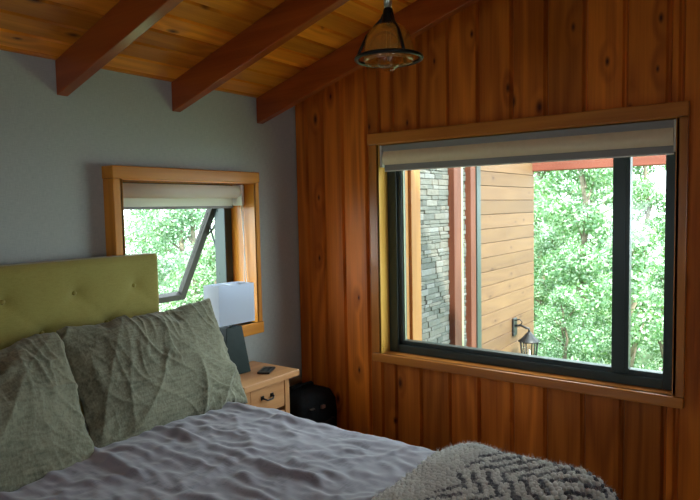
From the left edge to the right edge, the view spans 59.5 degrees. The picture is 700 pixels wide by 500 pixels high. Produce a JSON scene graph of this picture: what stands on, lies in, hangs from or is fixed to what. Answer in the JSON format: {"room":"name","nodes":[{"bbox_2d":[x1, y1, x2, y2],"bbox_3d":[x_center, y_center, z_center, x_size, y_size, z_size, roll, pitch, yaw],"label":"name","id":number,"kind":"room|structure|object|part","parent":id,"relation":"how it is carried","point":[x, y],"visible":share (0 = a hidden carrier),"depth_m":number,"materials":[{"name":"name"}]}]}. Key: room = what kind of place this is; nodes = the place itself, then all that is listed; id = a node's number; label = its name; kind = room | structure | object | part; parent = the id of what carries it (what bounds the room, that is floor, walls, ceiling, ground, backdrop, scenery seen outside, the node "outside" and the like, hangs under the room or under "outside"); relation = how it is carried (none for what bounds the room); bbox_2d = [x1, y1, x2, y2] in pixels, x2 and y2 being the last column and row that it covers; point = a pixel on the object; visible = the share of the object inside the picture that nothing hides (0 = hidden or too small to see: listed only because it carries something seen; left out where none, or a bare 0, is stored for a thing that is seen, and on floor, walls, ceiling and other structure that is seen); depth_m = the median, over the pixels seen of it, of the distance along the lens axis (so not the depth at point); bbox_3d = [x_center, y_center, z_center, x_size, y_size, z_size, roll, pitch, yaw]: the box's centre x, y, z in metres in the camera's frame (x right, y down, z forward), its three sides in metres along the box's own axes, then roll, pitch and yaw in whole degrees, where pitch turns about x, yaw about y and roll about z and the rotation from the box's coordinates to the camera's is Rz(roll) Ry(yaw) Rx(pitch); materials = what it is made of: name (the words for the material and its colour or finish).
{"room":"bedroom","nodes":[
{"label":"bedroom","id":0,"kind":"room"},
{"bbox_2d":[0,50,301,386],"bbox_3d":[-1.789,0.281,2.083,0.200,2.280,5.080,2,5,36],"label":"wall","id":1,"kind":"structure","parent":0,"point":[54,148],"depth_m":2.84,"materials":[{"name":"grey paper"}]},
{"bbox_2d":[102,165,263,336],"bbox_3d":[-1.035,0.041,3.330,0.631,0.921,0.933,2,5,36],"label":"window","id":2,"kind":"structure","parent":1,"relation":"in","point":[228,241],"depth_m":3.49,"materials":[{"name":"brown wood"}]},
{"bbox_3d":[-0.970,0.042,3.287,0.090,0.791,0.835,2,5,36],"label":"frame","id":3,"kind":"part","parent":2,"relation":"part of","materials":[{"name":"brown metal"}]},
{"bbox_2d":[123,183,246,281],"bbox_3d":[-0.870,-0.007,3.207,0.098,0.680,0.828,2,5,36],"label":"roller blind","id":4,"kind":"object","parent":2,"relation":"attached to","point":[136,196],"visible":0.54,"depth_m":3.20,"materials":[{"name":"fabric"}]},
{"bbox_3d":[-0.605,0.009,3.513,0.025,0.597,0.044,-2,4,-13],"label":"pull cord","id":5,"kind":"part","parent":4,"relation":"part of","materials":[{"name":"white plastic"}]},
{"bbox_3d":[-1.125,0.018,3.406,0.394,0.641,0.748,2,5,36],"label":"sash frame","id":6,"kind":"part","parent":2,"relation":"part of","materials":[{"name":"grey metal"}]},
{"bbox_3d":[-0.851,0.473,3.232,0.198,0.065,0.933,2,5,36],"label":"sill","id":7,"kind":"part","parent":2,"relation":"part of","materials":[{"name":"brown wood"}]},
{"bbox_2d":[0,0,416,97],"bbox_3d":[0.169,-1.482,0.499,5.220,1.694,5.100,2,5,36],"label":"ceiling","id":8,"kind":"structure","parent":0,"point":[192,30],"depth_m":2.71,"materials":[{"name":"brown wood"}]},
{"bbox_2d":[55,0,182,95],"bbox_3d":[0.644,-1.396,1.202,4.689,1.583,0.050,2,5,36],"label":"rafter","id":9,"kind":"object","parent":8,"relation":"attached to","point":[127,20],"visible":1,"depth_m":2.38,"materials":[{"name":"brown wood"}]},
{"bbox_2d":[171,0,348,111],"bbox_3d":[0.996,-1.436,1.686,4.689,1.583,0.050,2,5,36],"label":"rafter","id":10,"kind":"object","parent":8,"relation":"attached to","point":[289,18],"visible":1,"depth_m":2.76,"materials":[{"name":"brown wood"}]},
{"bbox_2d":[256,0,479,123],"bbox_3d":[1.350,-1.476,2.172,4.689,1.583,0.050,2,5,36],"label":"rafter","id":11,"kind":"object","parent":8,"relation":"attached to","point":[420,16],"visible":1,"depth_m":3.17,"materials":[{"name":"brown wood"}]},
{"bbox_2d":[354,0,423,70],"bbox_3d":[0.128,-0.933,2.086,0.238,0.634,0.238,2,5,36],"label":"pendant lamp","id":12,"kind":"object","parent":8,"relation":"hanging from","point":[387,20],"visible":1,"depth_m":2.08,"materials":[{"name":"black metal"}]},
{"bbox_3d":[0.132,-0.710,2.102,0.172,0.129,0.172,2,5,36],"label":"lamp shade","id":13,"kind":"part","parent":12,"relation":"part of","materials":[{"name":"orange glass"}]},
{"bbox_2d":[295,0,699,499],"bbox_3d":[1.681,-0.521,2.515,4.870,3.685,0.200,2,5,36],"label":"wall","id":14,"kind":"structure","parent":0,"point":[491,60],"depth_m":3.11,"materials":[{"name":"brown wood"}]},
{"bbox_2d":[367,101,689,408],"bbox_3d":[0.809,0.009,3.119,1.617,1.310,0.162,2,5,36],"label":"window","id":15,"kind":"structure","parent":14,"relation":"in","point":[390,343],"depth_m":2.90,"materials":[{"name":"brown wood"}]},
{"bbox_2d":[380,119,675,171],"bbox_3d":[0.788,-0.500,3.050,1.496,0.147,0.062,2,5,36],"label":"roller blind","id":16,"kind":"object","parent":15,"relation":"attached to","point":[652,138],"visible":0.88,"depth_m":2.94,"materials":[{"name":"grey fabric"}]},
{"bbox_3d":[0.794,-0.556,3.049,1.482,0.034,0.047,2,5,36],"label":"head rail","id":17,"kind":"part","parent":16,"relation":"part of","materials":[{"name":"grey fabric"}]},
{"bbox_3d":[0.825,0.637,3.164,1.609,0.050,0.154,2,5,36],"label":"sill","id":18,"kind":"part","parent":15,"relation":"part of","materials":[{"name":"red wood"}]},
{"bbox_3d":[0.846,0.013,3.151,1.497,1.195,0.063,2,5,36],"label":"frame","id":19,"kind":"part","parent":15,"relation":"part of","materials":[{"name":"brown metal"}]},
{"bbox_3d":[0.210,1.463,0.714,4.700,0.030,4.699,2,5,36],"label":"floor","id":20,"kind":"structure","parent":0,"visible":0},
{"bbox_2d":[0,253,158,415],"bbox_3d":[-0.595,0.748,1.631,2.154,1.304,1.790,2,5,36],"label":"headboard","id":21,"kind":"object","parent":20,"relation":"on","point":[42,297],"visible":0.35,"depth_m":2.53,"materials":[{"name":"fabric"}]},
{"bbox_2d":[0,332,93,491],"bbox_3d":[-1.235,0.585,1.941,0.303,0.507,0.829,2,5,36],"label":"pillow","id":22,"kind":"object","parent":21,"relation":"on","point":[43,430],"visible":0.91,"depth_m":2.08,"materials":[{"name":"green fabric"}]},
{"bbox_2d":[56,298,247,447],"bbox_3d":[-0.807,0.519,2.634,0.289,0.513,0.807,2,5,36],"label":"pillow","id":23,"kind":"object","parent":21,"relation":"on","point":[135,375],"visible":0.95,"depth_m":2.51,"materials":[{"name":"green fabric"}]},
{"bbox_2d":[0,402,435,499],"bbox_3d":[-0.559,0.992,1.626,1.991,0.532,2.284,2,5,36],"label":"duvet","id":24,"kind":"object","parent":21,"relation":"on","point":[235,451],"visible":0.62,"depth_m":2.11,"materials":[{"name":"fabric"}]},
{"bbox_2d":[371,439,620,499],"bbox_3d":[0.148,0.960,1.404,0.643,0.516,1.910,2,5,36],"label":"throw blanket","id":25,"kind":"object","parent":21,"relation":"on","point":[467,471],"visible":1,"depth_m":1.86,"materials":[{"name":"fabric"}]},
{"bbox_2d":[239,361,298,412],"bbox_3d":[-0.527,0.969,3.254,0.350,0.640,0.408,2,5,36],"label":"nightstand","id":26,"kind":"object","parent":20,"relation":"on","point":[271,390],"visible":0.26,"depth_m":3.18,"materials":[{"name":"brown wood"}]},
{"bbox_2d":[203,281,254,373],"bbox_3d":[-0.629,0.414,3.219,0.132,0.473,0.225,2,5,42],"label":"table lamp","id":27,"kind":"object","parent":26,"relation":"on","point":[232,303],"visible":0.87,"depth_m":3.18,"materials":[{"name":"fabric"}]},
{"bbox_3d":[-0.632,0.279,3.209,0.132,0.202,0.225,2,5,42],"label":"lamp shade","id":28,"kind":"part","parent":27,"relation":"part of","materials":[{"name":"fabric"}]},
{"bbox_3d":[-0.512,1.000,3.051,0.035,0.605,0.035,2,5,36],"label":"leg","id":29,"kind":"part","parent":26,"relation":"part of","materials":[{"name":"brown wood"}]},
{"bbox_2d":[257,366,274,373],"bbox_3d":[-0.445,0.639,3.260,0.068,0.012,0.124,-1,4,8],"label":"remote control","id":30,"kind":"object","parent":26,"relation":"on","point":[265,369],"visible":1,"depth_m":3.24,"materials":[{"name":"black plastic"}]},
{"bbox_3d":[-0.427,0.764,3.148,0.018,0.138,0.247,2,5,36],"label":"drawer","id":31,"kind":"part","parent":26,"relation":"part of","materials":[{"name":"brown wood"}]},
{"bbox_3d":[-0.414,0.752,3.127,0.028,0.026,0.088,2,5,36],"label":"handle","id":32,"kind":"part","parent":26,"relation":"part of","materials":[{"name":"black metal"}]},
{"bbox_3d":[-0.343,0.980,3.283,0.035,0.605,0.035,2,5,36],"label":"leg","id":33,"kind":"part","parent":26,"relation":"part of","materials":[{"name":"brown wood"}]},
{"bbox_2d":[289,381,336,426],"bbox_3d":[-0.269,1.023,3.673,0.342,0.458,0.357,2,5,36],"label":"bag","id":34,"kind":"object","parent":20,"relation":"on","point":[308,400],"visible":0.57,"depth_m":3.58,"materials":[{"name":"black fabric"}]},
{"bbox_3d":[-0.282,0.812,3.665,0.025,0.035,0.200,2,5,36],"label":"carry handle","id":35,"kind":"part","parent":34,"relation":"part of","materials":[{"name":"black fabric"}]},
{"label":"outside","id":36,"kind":"structure","parent":0,"visible":0},
{"bbox_2d":[161,256,662,369],"bbox_3d":[-2.052,2.215,15.254,44.000,0.380,44.000,2,5,36],"label":"ground","id":37,"kind":"structure","parent":36,"point":[648,356],"depth_m":12.19,"materials":[{"name":"green plant"}]},
{"bbox_2d":[124,210,178,307],"bbox_3d":[-5.345,0.381,16.718,1.860,3.435,2.138,-5,5,-42],"label":"shrub","id":38,"kind":"object","parent":37,"relation":"on","point":[135,213],"visible":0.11,"depth_m":16.45,"materials":[{"name":"green plant"}]},
{"bbox_2d":[125,209,214,302],"bbox_3d":[-3.955,-0.346,14.267,2.720,5.149,2.152,-1,4,-1],"label":"leafy tree","id":39,"kind":"object","parent":37,"relation":"on","point":[164,268],"visible":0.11,"depth_m":13.85,"materials":[{"name":"green plant"}]},
{"bbox_2d":[136,209,215,309],"bbox_3d":[-2.946,0.003,11.517,2.518,4.767,1.993,-2,4,-9],"label":"leafy tree","id":40,"kind":"object","parent":37,"relation":"on","point":[174,219],"visible":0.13,"depth_m":11.07,"materials":[{"name":"green plant"}]},
{"bbox_2d":[159,234,215,311],"bbox_3d":[-1.828,1.165,8.094,1.782,2.863,1.550,1,4,23],"label":"shrub","id":41,"kind":"object","parent":37,"relation":"on","point":[192,288],"visible":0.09,"depth_m":8.06,"materials":[{"name":"green plant"}]},
{"bbox_2d":[405,155,665,354],"bbox_3d":[2.247,0.727,4.171,3.300,3.888,2.950,2,5,36],"label":"building exterior","id":42,"kind":"structure","parent":37,"relation":"on","point":[470,230],"depth_m":4.88,"materials":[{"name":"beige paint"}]},
{"bbox_3d":[0.803,0.762,4.721,0.080,3.800,0.123,2,5,36],"label":"trim post","id":43,"kind":"part","parent":42,"relation":"part of","materials":[{"name":"red wood"}]},
{"bbox_3d":[0.965,0.743,4.944,0.080,3.800,0.092,2,5,36],"label":"trim post","id":44,"kind":"part","parent":42,"relation":"part of","materials":[{"name":"red wood"}]},
{"bbox_2d":[512,317,539,354],"bbox_3d":[1.631,0.866,5.679,0.237,0.460,0.204,2,5,36],"label":"wall lantern","id":45,"kind":"object","parent":42,"relation":"attached to","point":[528,338],"visible":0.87,"depth_m":5.65,"materials":[{"name":"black metal"}]},
{"bbox_3d":[1.541,0.718,5.733,0.021,0.170,0.090,2,5,36],"label":"plate","id":46,"kind":"part","parent":45,"relation":"part of","materials":[{"name":"black metal"}]},
{"bbox_3d":[1.603,0.702,5.686,0.143,0.126,0.022,2,5,36],"label":"arm","id":47,"kind":"part","parent":45,"relation":"part of","materials":[{"name":"black metal"}]},
{"bbox_2d":[534,219,580,311],"bbox_3d":[5.372,0.461,16.312,1.782,2.863,1.550,1,4,29],"label":"shrub","id":48,"kind":"object","parent":37,"relation":"on","point":[565,219],"visible":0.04,"depth_m":16.14,"materials":[{"name":"green plant"}]},
{"bbox_2d":[534,285,597,362],"bbox_3d":[3.364,1.452,9.747,1.105,1.775,0.961,0,4,11],"label":"shrub","id":49,"kind":"object","parent":37,"relation":"on","point":[551,330],"visible":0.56,"depth_m":9.71,"materials":[{"name":"green plant"}]},
{"bbox_2d":[533,225,599,345],"bbox_3d":[4.485,0.767,13.057,1.693,2.720,1.472,1,4,25],"label":"shrub","id":50,"kind":"object","parent":37,"relation":"on","point":[554,238],"visible":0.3,"depth_m":12.82,"materials":[{"name":"green plant"}]},
{"bbox_2d":[533,168,612,362],"bbox_3d":[4.072,-0.224,11.152,1.977,4.981,2.678,1,4,24],"label":"leafy tree","id":51,"kind":"object","parent":37,"relation":"on","point":[579,269],"visible":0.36,"depth_m":10.65,"materials":[{"name":"green plant"}]},
{"bbox_2d":[533,171,612,323],"bbox_3d":[4.760,-0.684,14.898,2.892,5.379,2.135,-1,4,1],"label":"leafy tree","id":52,"kind":"object","parent":37,"relation":"on","point":[542,300],"visible":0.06,"depth_m":14.43,"materials":[{"name":"green plant"}]},
{"bbox_2d":[552,170,652,277],"bbox_3d":[8.645,-1.691,20.833,3.481,6.475,2.570,2,5,41],"label":"leafy tree","id":53,"kind":"object","parent":37,"relation":"on","point":[570,198],"visible":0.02,"depth_m":20.60,"materials":[{"name":"green plant"}]},
{"bbox_2d":[563,223,664,370],"bbox_3d":[3.618,1.050,8.188,1.782,2.863,1.550,-5,5,-42],"label":"tree","id":54,"kind":"object","parent":37,"relation":"on","point":[639,262],"visible":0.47,"depth_m":7.85,"materials":[{"name":"green plant"}]},
{"bbox_2d":[592,165,664,292],"bbox_3d":[7.807,-1.044,16.837,2.273,5.728,3.079,-2,4,-11],"label":"leafy tree","id":55,"kind":"object","parent":37,"relation":"on","point":[645,184],"visible":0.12,"depth_m":16.27,"materials":[{"name":"green plant"}]},
{"bbox_2d":[633,256,663,370],"bbox_3d":[4.870,1.222,9.193,1.240,2.290,1.426,-2,4,-7],"label":"shrub","id":56,"kind":"object","parent":37,"relation":"on","point":[659,274],"visible":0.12,"depth_m":9.23,"materials":[{"name":"green plant"}]},
{"bbox_2d":[638,235,664,355],"bbox_3d":[6.142,0.834,11.602,1.472,2.720,1.693,1,5,30],"label":"shrub","id":57,"kind":"object","parent":37,"relation":"on","point":[663,243],"visible":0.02,"depth_m":11.55,"materials":[{"name":"green plant"}]},
{"bbox_2d":[658,165,665,243],"bbox_3d":[7.805,-0.585,12.549,2.135,5.379,2.892,-3,4,-25],"label":"leafy tree","id":58,"kind":"object","parent":37,"relation":"on","point":[664,167],"visible":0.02,"depth_m":13.08,"materials":[{"name":"green plant"}]}
]}

